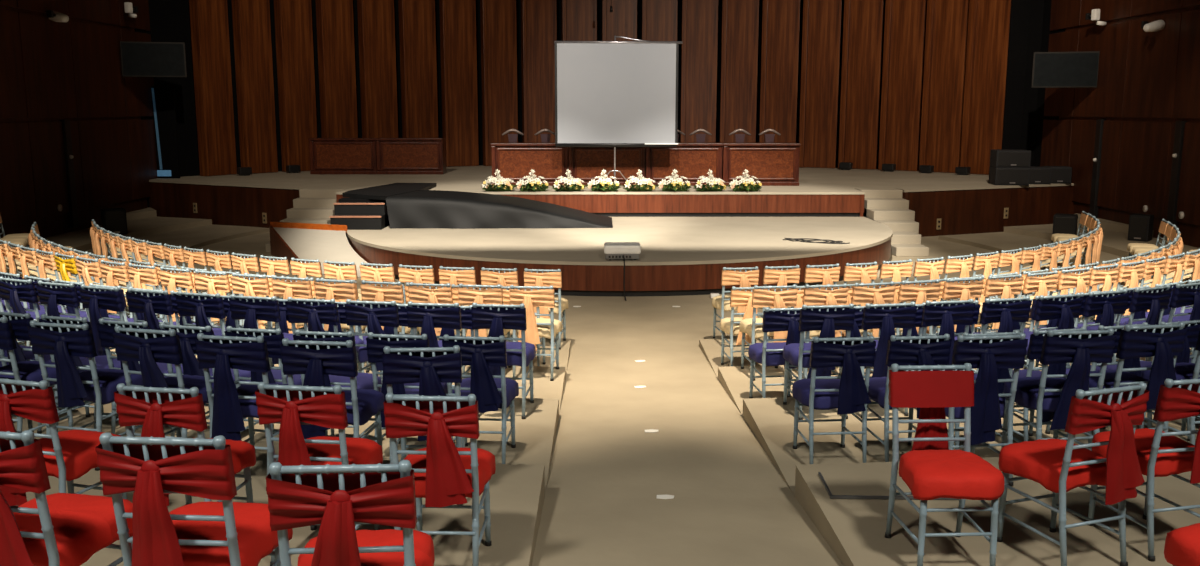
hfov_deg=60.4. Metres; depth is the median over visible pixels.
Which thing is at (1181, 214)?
wall switch
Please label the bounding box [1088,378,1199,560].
banquet chair
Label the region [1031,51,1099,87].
television
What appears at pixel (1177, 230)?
banquet chair
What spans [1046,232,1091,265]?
banquet chair
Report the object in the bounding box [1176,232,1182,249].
banquet chair
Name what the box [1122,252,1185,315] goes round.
banquet chair
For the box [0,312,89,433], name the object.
banquet chair
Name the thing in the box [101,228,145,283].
banquet chair
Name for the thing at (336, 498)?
banquet chair
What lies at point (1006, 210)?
socket plate
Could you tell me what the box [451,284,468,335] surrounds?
banquet chair
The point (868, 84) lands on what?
wall
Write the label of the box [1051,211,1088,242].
banquet chair
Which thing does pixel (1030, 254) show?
banquet chair
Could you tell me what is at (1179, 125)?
trim
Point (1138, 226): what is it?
grille
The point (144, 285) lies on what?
banquet chair
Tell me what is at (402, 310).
banquet chair
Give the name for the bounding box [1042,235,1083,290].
banquet chair
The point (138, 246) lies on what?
banquet chair
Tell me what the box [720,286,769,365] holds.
banquet chair
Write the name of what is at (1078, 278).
banquet chair
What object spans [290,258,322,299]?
banquet chair
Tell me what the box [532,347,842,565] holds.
aisle
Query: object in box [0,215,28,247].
banquet chair
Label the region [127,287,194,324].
banquet chair
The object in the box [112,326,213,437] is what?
banquet chair
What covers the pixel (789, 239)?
loose cable
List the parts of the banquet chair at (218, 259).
rail, sash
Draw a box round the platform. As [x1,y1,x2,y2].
[347,217,892,295]
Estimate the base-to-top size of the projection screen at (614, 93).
3.214 m
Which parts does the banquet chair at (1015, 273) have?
rail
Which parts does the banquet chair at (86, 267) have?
rail, sash, leg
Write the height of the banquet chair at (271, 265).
0.905 m
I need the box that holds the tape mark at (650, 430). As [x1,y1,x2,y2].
[645,429,657,431]
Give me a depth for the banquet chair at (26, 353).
8.01 m
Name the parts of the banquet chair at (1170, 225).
seat, sash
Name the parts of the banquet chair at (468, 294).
leg, rail, sash, seat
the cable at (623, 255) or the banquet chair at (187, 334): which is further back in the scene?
the cable at (623, 255)
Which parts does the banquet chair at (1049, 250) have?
sash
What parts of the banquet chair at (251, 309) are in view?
leg, rail, sash, leg, seat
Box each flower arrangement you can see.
[482,169,514,190]
[515,170,548,191]
[552,169,584,191]
[585,169,621,191]
[623,170,655,190]
[656,169,691,191]
[693,169,726,191]
[728,169,761,190]
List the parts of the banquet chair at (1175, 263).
leg, sash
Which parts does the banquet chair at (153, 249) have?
sash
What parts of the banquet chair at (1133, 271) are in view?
leg, sash, rail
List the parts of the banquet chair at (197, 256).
sash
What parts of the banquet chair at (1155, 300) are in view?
seat, leg, cross rail, sash, rail, leg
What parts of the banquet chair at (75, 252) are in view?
sash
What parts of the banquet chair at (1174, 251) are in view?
sash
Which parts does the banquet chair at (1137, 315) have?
seat, sash, rail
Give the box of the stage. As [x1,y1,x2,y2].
[149,165,1073,236]
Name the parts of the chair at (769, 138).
crest rail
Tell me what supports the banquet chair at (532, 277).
on the floor at (998, 241)
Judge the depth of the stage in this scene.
22.90 m
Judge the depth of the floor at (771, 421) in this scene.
7.63 m
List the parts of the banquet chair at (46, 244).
sash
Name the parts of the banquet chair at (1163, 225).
seat, leg, sash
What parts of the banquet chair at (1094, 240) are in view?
seat, sash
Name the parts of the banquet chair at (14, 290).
leg, rail, sash, leg, seat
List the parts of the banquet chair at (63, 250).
sash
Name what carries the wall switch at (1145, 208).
attached to the wall at (1148, 82)
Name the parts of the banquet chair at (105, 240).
sash, leg, seat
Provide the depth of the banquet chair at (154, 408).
4.72 m
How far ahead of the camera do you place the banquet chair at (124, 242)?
14.21 m
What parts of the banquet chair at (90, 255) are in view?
sash, seat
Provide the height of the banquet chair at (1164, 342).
0.908 m
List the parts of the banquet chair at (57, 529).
rail, cross rail, sash, cross rail, leg, seat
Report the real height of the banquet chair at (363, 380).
0.908 m
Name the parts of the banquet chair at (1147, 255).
sash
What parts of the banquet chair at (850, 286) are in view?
sash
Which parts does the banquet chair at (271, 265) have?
rail, sash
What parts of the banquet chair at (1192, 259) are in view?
seat, leg, backrest, sash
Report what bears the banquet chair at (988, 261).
on the floor at (998, 241)
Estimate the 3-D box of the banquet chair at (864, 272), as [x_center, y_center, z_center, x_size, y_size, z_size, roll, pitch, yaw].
[2.914,0.176,12.042,0.460,0.908,0.592,-3,10,-18]
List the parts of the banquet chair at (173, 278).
rail, sash, leg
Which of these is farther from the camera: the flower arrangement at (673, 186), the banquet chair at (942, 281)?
the flower arrangement at (673, 186)
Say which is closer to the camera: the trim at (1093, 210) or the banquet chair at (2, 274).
the banquet chair at (2, 274)
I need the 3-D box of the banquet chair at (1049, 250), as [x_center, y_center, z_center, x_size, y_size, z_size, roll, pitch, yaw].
[5.739,-0.104,13.707,0.460,0.908,0.592,-9,13,-42]
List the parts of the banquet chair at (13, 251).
sash, seat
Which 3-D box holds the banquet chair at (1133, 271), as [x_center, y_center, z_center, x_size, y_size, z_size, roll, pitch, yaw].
[5.571,0.186,11.254,0.454,0.908,0.595,-6,11,-33]
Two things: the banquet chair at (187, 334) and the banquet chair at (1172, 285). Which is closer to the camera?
the banquet chair at (187, 334)
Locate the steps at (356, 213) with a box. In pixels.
[330,198,389,229]
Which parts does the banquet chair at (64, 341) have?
leg, rail, sash, cross rail, cross rail, leg, seat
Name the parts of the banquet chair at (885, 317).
leg, sash, rail, leg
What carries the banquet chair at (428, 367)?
on the floor at (854, 529)
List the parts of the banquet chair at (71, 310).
leg, rail, sash, seat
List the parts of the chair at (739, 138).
crest rail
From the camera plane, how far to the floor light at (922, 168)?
27.52 m
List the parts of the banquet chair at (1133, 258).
sash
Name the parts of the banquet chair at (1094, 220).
sash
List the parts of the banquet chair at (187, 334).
leg, rail, sash, leg, seat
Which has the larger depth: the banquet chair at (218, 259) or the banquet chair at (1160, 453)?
the banquet chair at (218, 259)
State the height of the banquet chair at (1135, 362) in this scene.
0.908 m
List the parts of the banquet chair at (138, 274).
rail, sash, leg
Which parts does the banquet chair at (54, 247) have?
sash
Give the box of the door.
[151,86,179,177]
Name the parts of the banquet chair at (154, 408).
leg, rail, sash, leg, leg, seat, leg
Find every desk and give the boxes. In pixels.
[308,138,376,173]
[375,138,446,173]
[491,143,568,185]
[569,147,644,185]
[645,143,722,185]
[722,143,800,185]
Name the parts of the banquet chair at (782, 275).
sash, rail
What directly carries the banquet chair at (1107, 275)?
on the floor at (735, 380)
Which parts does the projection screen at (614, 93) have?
rod, hanger arm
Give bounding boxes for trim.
[60,120,78,227]
[1089,119,1105,217]
[1167,121,1186,226]
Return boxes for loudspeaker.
[100,208,127,234]
[989,166,1029,185]
[990,149,1030,167]
[1029,166,1051,183]
[1045,166,1071,183]
[1052,213,1077,242]
[1128,214,1153,241]
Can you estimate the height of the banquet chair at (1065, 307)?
0.908 m
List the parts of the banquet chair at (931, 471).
leg, leg, sash, cross rail, cross rail, rail, seat, leg, leg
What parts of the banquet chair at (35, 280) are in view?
rail, sash, seat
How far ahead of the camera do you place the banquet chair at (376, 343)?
6.78 m
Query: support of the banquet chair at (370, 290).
on the floor at (735, 380)
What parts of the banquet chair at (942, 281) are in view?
sash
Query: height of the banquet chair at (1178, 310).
0.908 m
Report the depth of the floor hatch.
5.92 m
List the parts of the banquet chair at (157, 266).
rail, sash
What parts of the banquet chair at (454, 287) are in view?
sash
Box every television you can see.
[120,41,186,76]
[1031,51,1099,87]
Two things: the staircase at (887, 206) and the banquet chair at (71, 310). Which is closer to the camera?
the banquet chair at (71, 310)
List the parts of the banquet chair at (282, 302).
leg, sash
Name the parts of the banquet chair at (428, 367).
leg, leg, rail, sash, cross rail, leg, leg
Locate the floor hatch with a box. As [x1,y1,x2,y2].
[818,472,958,499]
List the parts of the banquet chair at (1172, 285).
seat, rail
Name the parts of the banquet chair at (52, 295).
leg, rail, sash, cross rail, leg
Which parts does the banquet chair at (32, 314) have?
leg, seat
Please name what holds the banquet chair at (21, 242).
on the floor at (735, 380)
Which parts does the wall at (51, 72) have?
wood panel, wood panel, wood panel, wood panel, wood panel, wood panel, wood panel, wood panel, wood panel, wood panel, wood panel, wood panel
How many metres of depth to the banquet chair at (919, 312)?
8.63 m
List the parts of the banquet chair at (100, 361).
leg, rail, sash, leg, seat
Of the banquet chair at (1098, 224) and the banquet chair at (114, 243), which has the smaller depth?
the banquet chair at (114, 243)
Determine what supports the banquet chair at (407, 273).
on the floor at (998, 241)
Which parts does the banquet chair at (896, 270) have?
sash, rail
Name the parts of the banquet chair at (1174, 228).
seat, sash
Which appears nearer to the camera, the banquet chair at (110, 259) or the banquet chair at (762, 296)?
the banquet chair at (762, 296)
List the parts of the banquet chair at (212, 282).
rail, sash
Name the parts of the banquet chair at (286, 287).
rail, sash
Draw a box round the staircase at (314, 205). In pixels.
[265,188,346,251]
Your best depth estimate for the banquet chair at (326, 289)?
9.86 m
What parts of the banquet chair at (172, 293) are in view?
sash, leg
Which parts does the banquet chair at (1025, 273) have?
sash, rail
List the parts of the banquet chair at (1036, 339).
seat, leg, leg, sash, cross rail, rail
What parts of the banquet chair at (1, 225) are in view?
seat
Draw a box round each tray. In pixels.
[486,187,510,190]
[520,188,544,191]
[556,187,580,191]
[592,188,616,191]
[627,187,651,190]
[662,188,686,191]
[696,187,721,191]
[732,188,757,190]
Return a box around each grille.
[106,211,125,233]
[997,169,1028,183]
[998,152,1029,165]
[1051,169,1070,181]
[1054,217,1074,233]
[1129,217,1147,239]
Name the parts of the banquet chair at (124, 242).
sash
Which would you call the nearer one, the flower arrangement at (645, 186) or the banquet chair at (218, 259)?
the banquet chair at (218, 259)
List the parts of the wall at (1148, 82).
wood panel, wood panel, wood panel, wood panel, wood panel, wood panel, wood panel, wood panel, wood panel, wood panel, wood panel, wood panel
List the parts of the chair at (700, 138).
crest rail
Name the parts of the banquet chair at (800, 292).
sash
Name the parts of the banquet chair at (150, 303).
leg, rail, sash, cross rail, leg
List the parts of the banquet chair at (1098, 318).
leg, sash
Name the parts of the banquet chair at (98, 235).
sash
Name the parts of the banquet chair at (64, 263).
rail, sash, leg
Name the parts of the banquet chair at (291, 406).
leg, rail, sash, cross rail, cross rail, leg, seat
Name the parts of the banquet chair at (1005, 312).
leg, sash, rail, leg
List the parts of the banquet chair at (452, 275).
rail, sash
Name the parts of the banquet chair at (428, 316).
leg, rail, sash, leg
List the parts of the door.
sill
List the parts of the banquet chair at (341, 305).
sash, leg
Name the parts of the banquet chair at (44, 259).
sash, leg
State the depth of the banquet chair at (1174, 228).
15.50 m
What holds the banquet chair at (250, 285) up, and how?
on the floor at (735, 380)
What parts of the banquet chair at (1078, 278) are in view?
sash, rail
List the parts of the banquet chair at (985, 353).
leg, seat, sash, rail, cross rail, cross rail, leg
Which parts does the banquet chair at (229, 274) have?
rail, sash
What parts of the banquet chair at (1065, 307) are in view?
seat, leg, cross rail, sash, rail, leg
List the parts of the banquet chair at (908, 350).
seat, leg, leg, sash, rail, leg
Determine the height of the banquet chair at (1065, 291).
0.908 m
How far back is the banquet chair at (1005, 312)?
8.05 m
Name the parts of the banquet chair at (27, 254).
sash, backrest, seat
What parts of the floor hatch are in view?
hatch panel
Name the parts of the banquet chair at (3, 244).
sash, seat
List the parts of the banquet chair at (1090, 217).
seat, sash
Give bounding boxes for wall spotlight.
[46,10,68,21]
[124,2,137,17]
[1085,9,1106,25]
[1141,20,1164,31]
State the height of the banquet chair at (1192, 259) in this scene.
0.908 m
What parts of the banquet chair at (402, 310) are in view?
rail, sash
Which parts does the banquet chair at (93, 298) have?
leg, rail, sash, cross rail, leg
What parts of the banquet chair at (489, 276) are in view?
rail, sash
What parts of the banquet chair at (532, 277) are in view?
rail, sash, seat, leg, leg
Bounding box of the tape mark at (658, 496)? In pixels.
[656,495,673,498]
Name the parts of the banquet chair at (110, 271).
rail, sash, leg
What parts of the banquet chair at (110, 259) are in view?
sash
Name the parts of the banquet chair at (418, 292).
rail, sash, seat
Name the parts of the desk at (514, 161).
veneer panel, moulding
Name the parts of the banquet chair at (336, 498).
leg, rail, sash, cross rail, seat, leg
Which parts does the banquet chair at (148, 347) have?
leg, rail, sash, cross rail, leg, leg, seat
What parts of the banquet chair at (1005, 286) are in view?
seat, sash, rail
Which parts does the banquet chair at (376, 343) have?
leg, rail, sash, cross rail, seat, leg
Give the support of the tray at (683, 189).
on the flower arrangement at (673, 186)
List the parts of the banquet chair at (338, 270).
rail, sash, seat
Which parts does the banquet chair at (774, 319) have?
leg, leg, seat, sash, rail, backrest, leg, leg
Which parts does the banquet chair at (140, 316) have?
leg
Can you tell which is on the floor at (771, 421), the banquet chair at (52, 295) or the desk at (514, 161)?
the banquet chair at (52, 295)
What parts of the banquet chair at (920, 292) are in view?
leg, sash, rail, leg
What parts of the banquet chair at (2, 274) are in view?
rail, sash, leg, seat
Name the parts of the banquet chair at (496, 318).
leg, rail, sash, cross rail, cross rail, seat, leg, leg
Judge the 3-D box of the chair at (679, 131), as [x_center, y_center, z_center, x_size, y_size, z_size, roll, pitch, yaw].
[1.720,-2.991,24.129,0.518,1.248,0.477,0,10,0]
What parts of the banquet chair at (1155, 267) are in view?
leg, sash, rail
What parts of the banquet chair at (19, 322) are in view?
leg, rail, sash, leg, seat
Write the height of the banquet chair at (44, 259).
0.908 m
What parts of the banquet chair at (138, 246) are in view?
sash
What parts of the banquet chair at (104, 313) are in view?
rail, leg, sash, seat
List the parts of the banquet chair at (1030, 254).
leg, sash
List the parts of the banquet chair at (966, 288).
sash, rail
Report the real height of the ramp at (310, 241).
0.620 m
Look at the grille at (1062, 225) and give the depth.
20.40 m
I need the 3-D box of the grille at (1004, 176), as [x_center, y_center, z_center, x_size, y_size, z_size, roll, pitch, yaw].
[9.243,-2.384,23.070,0.670,0.330,0.020,1,10,7]
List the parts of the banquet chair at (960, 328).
leg, sash, leg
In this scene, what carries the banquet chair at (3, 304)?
on the floor at (735, 380)
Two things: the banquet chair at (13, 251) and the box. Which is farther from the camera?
the box
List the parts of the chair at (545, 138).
crest rail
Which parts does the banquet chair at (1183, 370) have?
leg, seat, leg, leg, sash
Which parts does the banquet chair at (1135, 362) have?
seat, leg, cross rail, sash, rail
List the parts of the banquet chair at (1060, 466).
leg, seat, leg, leg, cross rail, cross rail, sash, rail, leg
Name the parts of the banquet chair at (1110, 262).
sash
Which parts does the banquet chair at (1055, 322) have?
leg, sash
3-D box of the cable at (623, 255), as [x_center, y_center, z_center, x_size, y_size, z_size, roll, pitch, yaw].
[0.360,-0.076,14.909,0.028,0.603,0.434,-1,10,-4]
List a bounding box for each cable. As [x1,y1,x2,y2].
[623,255,625,300]
[783,238,849,243]
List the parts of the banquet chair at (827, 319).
leg, leg, seat, sash, rail, leg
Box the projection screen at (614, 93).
[555,36,681,183]
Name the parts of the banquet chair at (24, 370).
cross rail, cross rail, sash, leg, seat, leg, leg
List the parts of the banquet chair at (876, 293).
seat, sash, rail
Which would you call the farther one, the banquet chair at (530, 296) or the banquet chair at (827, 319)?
the banquet chair at (530, 296)
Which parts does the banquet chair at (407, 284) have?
sash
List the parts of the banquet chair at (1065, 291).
sash, rail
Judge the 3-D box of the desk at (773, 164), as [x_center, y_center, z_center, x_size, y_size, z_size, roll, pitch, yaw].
[3.591,-2.687,23.256,1.718,0.935,0.740,0,10,0]
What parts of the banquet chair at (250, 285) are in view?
leg, rail, sash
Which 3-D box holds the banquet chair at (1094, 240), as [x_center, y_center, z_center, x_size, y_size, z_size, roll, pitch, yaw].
[6.964,-0.342,15.123,0.593,0.908,0.444,6,12,34]
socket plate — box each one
[193,203,196,212]
[262,213,266,223]
[936,218,940,229]
[1004,208,1008,218]
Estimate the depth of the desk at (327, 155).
27.02 m
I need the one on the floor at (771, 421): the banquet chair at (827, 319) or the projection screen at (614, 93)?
the banquet chair at (827, 319)
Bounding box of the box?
[710,293,718,297]
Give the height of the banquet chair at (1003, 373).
0.908 m
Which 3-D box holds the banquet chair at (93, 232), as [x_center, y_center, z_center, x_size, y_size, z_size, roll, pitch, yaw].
[-7.549,-0.486,15.983,0.588,0.908,0.438,-6,11,-33]
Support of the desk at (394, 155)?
on the stage
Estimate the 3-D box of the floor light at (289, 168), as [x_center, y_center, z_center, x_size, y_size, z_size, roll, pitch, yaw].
[-8.250,-3.066,27.704,0.340,0.210,0.200,-9,13,-42]
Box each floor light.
[236,167,251,175]
[286,165,300,172]
[839,162,852,169]
[882,164,895,171]
[919,165,933,172]
[955,167,970,174]
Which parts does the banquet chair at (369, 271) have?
rail, sash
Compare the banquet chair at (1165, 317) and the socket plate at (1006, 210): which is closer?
the banquet chair at (1165, 317)
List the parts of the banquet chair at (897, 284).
sash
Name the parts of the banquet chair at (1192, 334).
seat, leg, rail, sash, leg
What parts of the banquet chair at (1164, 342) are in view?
seat, leg, cross rail, cross rail, sash, rail, leg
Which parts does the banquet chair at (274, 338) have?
leg, rail, sash, cross rail, seat, leg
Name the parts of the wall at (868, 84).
wood panel, wood panel, wood panel, wood panel, wood panel, wood panel, wood panel, wood panel, wood panel, wood panel, wood panel, wood panel, wood panel, wood panel, wood panel, wood panel, wood panel, wood panel, wood panel, wood panel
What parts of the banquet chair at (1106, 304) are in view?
leg, cross rail, sash, rail, leg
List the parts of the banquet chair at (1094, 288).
leg, rail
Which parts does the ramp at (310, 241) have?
edge rail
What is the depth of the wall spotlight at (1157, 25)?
19.89 m
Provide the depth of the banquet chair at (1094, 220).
16.66 m
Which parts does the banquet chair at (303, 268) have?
rail, sash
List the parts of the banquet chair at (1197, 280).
leg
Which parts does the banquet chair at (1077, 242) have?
seat, sash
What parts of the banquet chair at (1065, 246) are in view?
seat, sash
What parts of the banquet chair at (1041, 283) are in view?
sash, rail, leg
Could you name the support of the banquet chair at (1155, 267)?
on the floor at (735, 380)
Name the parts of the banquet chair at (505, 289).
sash, leg, leg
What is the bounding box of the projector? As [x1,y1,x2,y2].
[604,242,640,259]
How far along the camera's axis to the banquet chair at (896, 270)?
11.92 m
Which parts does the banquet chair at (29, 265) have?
seat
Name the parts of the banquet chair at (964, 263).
sash, rail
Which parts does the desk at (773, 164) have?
moulding, veneer panel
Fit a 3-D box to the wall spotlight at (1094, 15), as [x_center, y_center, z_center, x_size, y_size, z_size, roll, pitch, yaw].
[10.719,-5.727,22.240,0.301,0.353,0.329,-3,10,-17]
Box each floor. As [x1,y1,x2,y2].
[12,208,1199,495]
[18,217,1199,415]
[26,437,1199,565]
[83,224,1120,377]
[166,232,1034,346]
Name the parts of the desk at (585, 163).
veneer panel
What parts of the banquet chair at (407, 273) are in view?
leg, rail, sash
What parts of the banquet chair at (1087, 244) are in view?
seat, leg, sash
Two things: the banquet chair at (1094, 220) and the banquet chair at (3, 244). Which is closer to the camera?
the banquet chair at (3, 244)
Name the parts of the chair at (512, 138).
crest rail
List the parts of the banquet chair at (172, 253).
sash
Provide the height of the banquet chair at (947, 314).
0.908 m
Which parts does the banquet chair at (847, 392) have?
leg, leg, seat, cross rail, cross rail, sash, leg, rail, leg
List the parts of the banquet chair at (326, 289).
rail, sash, seat, leg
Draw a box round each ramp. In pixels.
[269,222,397,280]
[342,183,612,228]
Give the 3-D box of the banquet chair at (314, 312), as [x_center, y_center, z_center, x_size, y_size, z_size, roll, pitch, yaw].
[-2.205,0.528,8.318,0.444,0.908,0.593,2,10,13]
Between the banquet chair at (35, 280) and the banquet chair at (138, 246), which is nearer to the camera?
the banquet chair at (35, 280)
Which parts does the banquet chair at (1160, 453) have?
leg, seat, leg, leg, sash, cross rail, cross rail, rail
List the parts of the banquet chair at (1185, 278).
seat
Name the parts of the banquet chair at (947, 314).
leg, cross rail, sash, rail, leg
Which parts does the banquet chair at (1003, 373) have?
leg, rail, leg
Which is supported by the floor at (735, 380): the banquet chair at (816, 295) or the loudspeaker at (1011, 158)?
the banquet chair at (816, 295)
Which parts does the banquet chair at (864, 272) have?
sash, rail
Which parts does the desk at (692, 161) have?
veneer panel, moulding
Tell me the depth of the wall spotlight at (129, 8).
23.24 m
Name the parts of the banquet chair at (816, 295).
seat, sash, rail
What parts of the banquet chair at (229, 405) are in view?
leg, rail, sash, cross rail, cross rail, leg, seat, leg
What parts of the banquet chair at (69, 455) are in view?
rail, sash, cross rail, cross rail, leg, leg, seat, leg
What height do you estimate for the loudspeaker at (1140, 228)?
0.500 m
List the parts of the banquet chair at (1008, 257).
leg, backrest, sash, rail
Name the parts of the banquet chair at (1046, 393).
leg, seat, leg, leg, cross rail, cross rail, sash, rail, leg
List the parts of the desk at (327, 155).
veneer panel, moulding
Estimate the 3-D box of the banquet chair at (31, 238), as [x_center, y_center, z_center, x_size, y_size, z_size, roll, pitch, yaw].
[-8.071,-0.355,15.206,0.590,0.905,0.439,-5,11,-29]
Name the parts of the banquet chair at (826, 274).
sash, rail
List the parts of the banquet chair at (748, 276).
leg, leg, seat, sash, rail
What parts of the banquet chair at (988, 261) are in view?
sash, rail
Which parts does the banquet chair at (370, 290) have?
rail, sash, leg, seat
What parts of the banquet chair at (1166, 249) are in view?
sash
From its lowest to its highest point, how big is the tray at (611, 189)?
0.080 m
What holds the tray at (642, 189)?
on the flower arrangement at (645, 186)
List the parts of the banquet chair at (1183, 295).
seat, leg, cross rail, sash, rail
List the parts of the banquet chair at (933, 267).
sash, rail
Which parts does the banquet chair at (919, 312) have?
sash, leg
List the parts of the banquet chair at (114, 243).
sash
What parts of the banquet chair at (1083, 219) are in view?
seat, sash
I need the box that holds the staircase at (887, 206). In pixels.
[855,188,928,256]
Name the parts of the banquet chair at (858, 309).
sash, rail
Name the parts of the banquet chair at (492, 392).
leg, rail, sash, cross rail, cross rail, seat, leg, leg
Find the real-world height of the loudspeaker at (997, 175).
0.400 m
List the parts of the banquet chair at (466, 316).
sash, leg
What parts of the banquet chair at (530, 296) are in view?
leg, rail, sash, backrest, seat, leg, leg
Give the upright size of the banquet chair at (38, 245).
0.908 m
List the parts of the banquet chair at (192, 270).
rail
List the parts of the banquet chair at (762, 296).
leg, leg, seat, backrest, sash, rail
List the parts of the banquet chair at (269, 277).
sash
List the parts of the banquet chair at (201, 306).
leg, rail, sash, cross rail, seat, leg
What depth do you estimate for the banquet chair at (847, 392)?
6.72 m
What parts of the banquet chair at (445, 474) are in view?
leg, leg, rail, sash, cross rail, cross rail, seat, leg, leg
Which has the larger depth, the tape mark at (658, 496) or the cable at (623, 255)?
the cable at (623, 255)
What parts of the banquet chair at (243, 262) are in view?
rail, sash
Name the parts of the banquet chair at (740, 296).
leg, seat, leg, sash, rail, backrest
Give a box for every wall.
[0,0,157,237]
[135,29,150,207]
[146,0,1043,176]
[186,0,199,175]
[1002,0,1029,149]
[1033,0,1064,165]
[1040,0,1199,247]
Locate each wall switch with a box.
[57,204,61,210]
[1143,205,1147,211]
[1179,212,1183,218]
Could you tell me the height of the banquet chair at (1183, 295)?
0.908 m
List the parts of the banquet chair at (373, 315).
leg, cross rail, seat, rail, sash, leg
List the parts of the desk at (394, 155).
veneer panel, moulding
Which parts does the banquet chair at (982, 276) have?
sash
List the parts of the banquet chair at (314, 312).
leg, rail, sash, leg, seat, leg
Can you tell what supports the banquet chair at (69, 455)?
on the floor at (854, 529)
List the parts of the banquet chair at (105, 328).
leg, rail, sash, leg, seat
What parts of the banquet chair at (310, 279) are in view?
sash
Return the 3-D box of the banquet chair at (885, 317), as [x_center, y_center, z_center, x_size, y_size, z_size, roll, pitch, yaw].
[2.167,0.560,8.125,0.454,0.908,0.595,-2,10,-10]
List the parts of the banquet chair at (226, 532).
leg, cross rail, rail, sash, cross rail, cross rail, leg, seat, leg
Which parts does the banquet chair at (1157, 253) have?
sash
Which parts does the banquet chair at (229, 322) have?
sash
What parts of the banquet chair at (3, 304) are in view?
seat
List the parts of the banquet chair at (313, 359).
leg, rail, sash, cross rail, leg, seat, leg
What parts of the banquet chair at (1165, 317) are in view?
seat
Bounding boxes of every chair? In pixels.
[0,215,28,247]
[0,239,50,297]
[0,272,61,346]
[0,277,75,342]
[0,295,45,345]
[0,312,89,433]
[0,316,73,432]
[0,345,32,366]
[0,378,126,506]
[0,430,132,565]
[1,237,28,244]
[2,302,39,344]
[7,240,25,246]
[7,242,59,299]
[7,263,39,301]
[18,245,75,281]
[22,275,86,316]
[27,320,142,470]
[28,225,36,241]
[29,228,35,247]
[30,222,73,248]
[32,231,38,247]
[35,235,42,250]
[35,249,94,308]
[36,280,116,352]
[39,314,120,430]
[42,238,51,270]
[50,242,74,274]
[53,252,105,308]
[53,279,127,354]
[59,245,94,308]
[72,249,129,317]
[74,256,129,314]
[79,284,141,355]
[87,253,133,314]
[89,283,162,354]
[90,219,109,253]
[91,222,119,254]
[95,225,131,256]
[95,432,292,565]
[96,318,182,433]
[100,260,163,320]
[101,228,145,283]
[107,256,162,317]
[109,231,154,260]
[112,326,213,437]
[114,383,255,505]
[118,234,166,284]
[125,288,196,363]
[127,263,192,321]
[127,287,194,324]
[128,259,185,317]
[130,237,177,265]
[145,241,186,290]
[153,263,181,290]
[157,323,254,436]
[159,266,225,323]
[163,244,198,290]
[170,290,225,330]
[175,291,226,335]
[181,266,217,323]
[183,247,235,294]
[193,269,230,325]
[194,333,287,474]
[205,249,235,294]
[212,269,265,327]
[219,295,258,328]
[224,326,301,433]
[229,294,292,366]
[230,252,282,298]
[230,273,274,328]
[244,273,303,329]
[255,382,382,565]
[259,255,289,328]
[266,460,434,565]
[267,299,307,366]
[271,275,312,332]
[280,338,383,463]
[282,276,315,328]
[286,297,363,372]
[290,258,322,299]
[293,329,381,436]
[314,278,366,331]
[321,278,366,333]
[322,301,382,379]
[323,260,361,301]
[345,299,398,375]
[360,262,406,331]
[360,280,419,372]
[366,332,447,443]
[378,303,416,378]
[382,345,464,504]
[383,393,495,565]
[398,264,434,303]
[405,282,420,334]
[406,301,470,386]
[408,282,465,365]
[438,266,475,305]
[438,305,473,374]
[442,335,518,463]
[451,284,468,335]
[458,283,512,372]
[471,303,535,418]
[480,267,518,341]
[501,285,545,365]
[502,129,523,142]
[509,285,561,380]
[524,268,567,349]
[534,129,554,142]
[677,130,684,142]
[690,129,711,142]
[712,266,758,337]
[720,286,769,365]
[729,129,750,142]
[739,284,797,380]
[748,307,809,397]
[758,265,799,317]
[759,129,780,142]
[768,284,817,338]
[783,304,854,419]
[792,335,875,463]
[803,283,847,372]
[803,306,865,378]
[804,263,839,305]
[809,283,862,338]
[841,302,916,417]
[843,261,877,334]
[844,281,895,336]
[861,334,951,461]
[864,303,924,373]
[867,280,906,336]
[879,259,912,302]
[885,363,1003,565]
[895,278,946,333]
[895,279,940,334]
[910,257,944,331]
[910,299,974,370]
[926,277,983,333]
[932,300,979,336]
[936,275,985,331]
[943,254,973,300]
[945,333,1027,485]
[953,297,1023,370]
[954,330,1019,449]
[955,251,999,302]
[955,296,1031,404]
[976,248,1022,297]
[976,274,1023,328]
[977,272,1017,332]
[987,269,1047,329]
[990,270,1058,331]
[993,245,1042,296]
[997,382,1149,565]
[1001,327,1086,440]
[1001,328,1116,450]
[1010,242,1058,294]
[1017,265,1076,298]
[1022,238,1072,293]
[1024,267,1090,328]
[1024,293,1071,370]
[1024,293,1082,367]
[1035,289,1113,366]
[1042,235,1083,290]
[1042,289,1128,366]
[1045,322,1147,449]
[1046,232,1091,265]
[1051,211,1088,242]
[1052,262,1099,319]
[1056,214,1093,242]
[1058,229,1097,264]
[1061,216,1097,240]
[1067,322,1187,435]
[1070,258,1120,319]
[1071,226,1101,262]
[1076,222,1102,260]
[1077,285,1148,363]
[1081,260,1145,320]
[1087,254,1137,319]
[1087,285,1171,361]
[1088,263,1119,319]
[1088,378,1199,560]
[1101,320,1199,440]
[1112,256,1166,315]
[1116,281,1182,360]
[1120,251,1152,285]
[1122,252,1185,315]
[1124,282,1199,360]
[1127,219,1169,256]
[1132,222,1174,254]
[1135,225,1178,254]
[1139,247,1162,310]
[1139,331,1199,444]
[1144,249,1199,311]
[1145,279,1199,350]
[1151,243,1171,278]
[1161,274,1192,305]
[1162,313,1191,351]
[1163,239,1178,274]
[1164,523,1199,565]
[1169,271,1191,276]
[1172,228,1181,241]
[1173,235,1181,253]
[1175,306,1192,312]
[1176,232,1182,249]
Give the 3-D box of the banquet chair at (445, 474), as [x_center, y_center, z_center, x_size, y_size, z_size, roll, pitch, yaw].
[-0.743,0.901,4.854,0.444,0.908,0.593,0,10,2]
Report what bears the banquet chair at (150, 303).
on the floor at (771, 421)
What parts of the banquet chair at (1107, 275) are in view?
leg, sash, rail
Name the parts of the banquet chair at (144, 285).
rail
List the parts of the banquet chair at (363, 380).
leg, rail, sash, cross rail, leg, seat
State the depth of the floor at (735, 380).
10.22 m

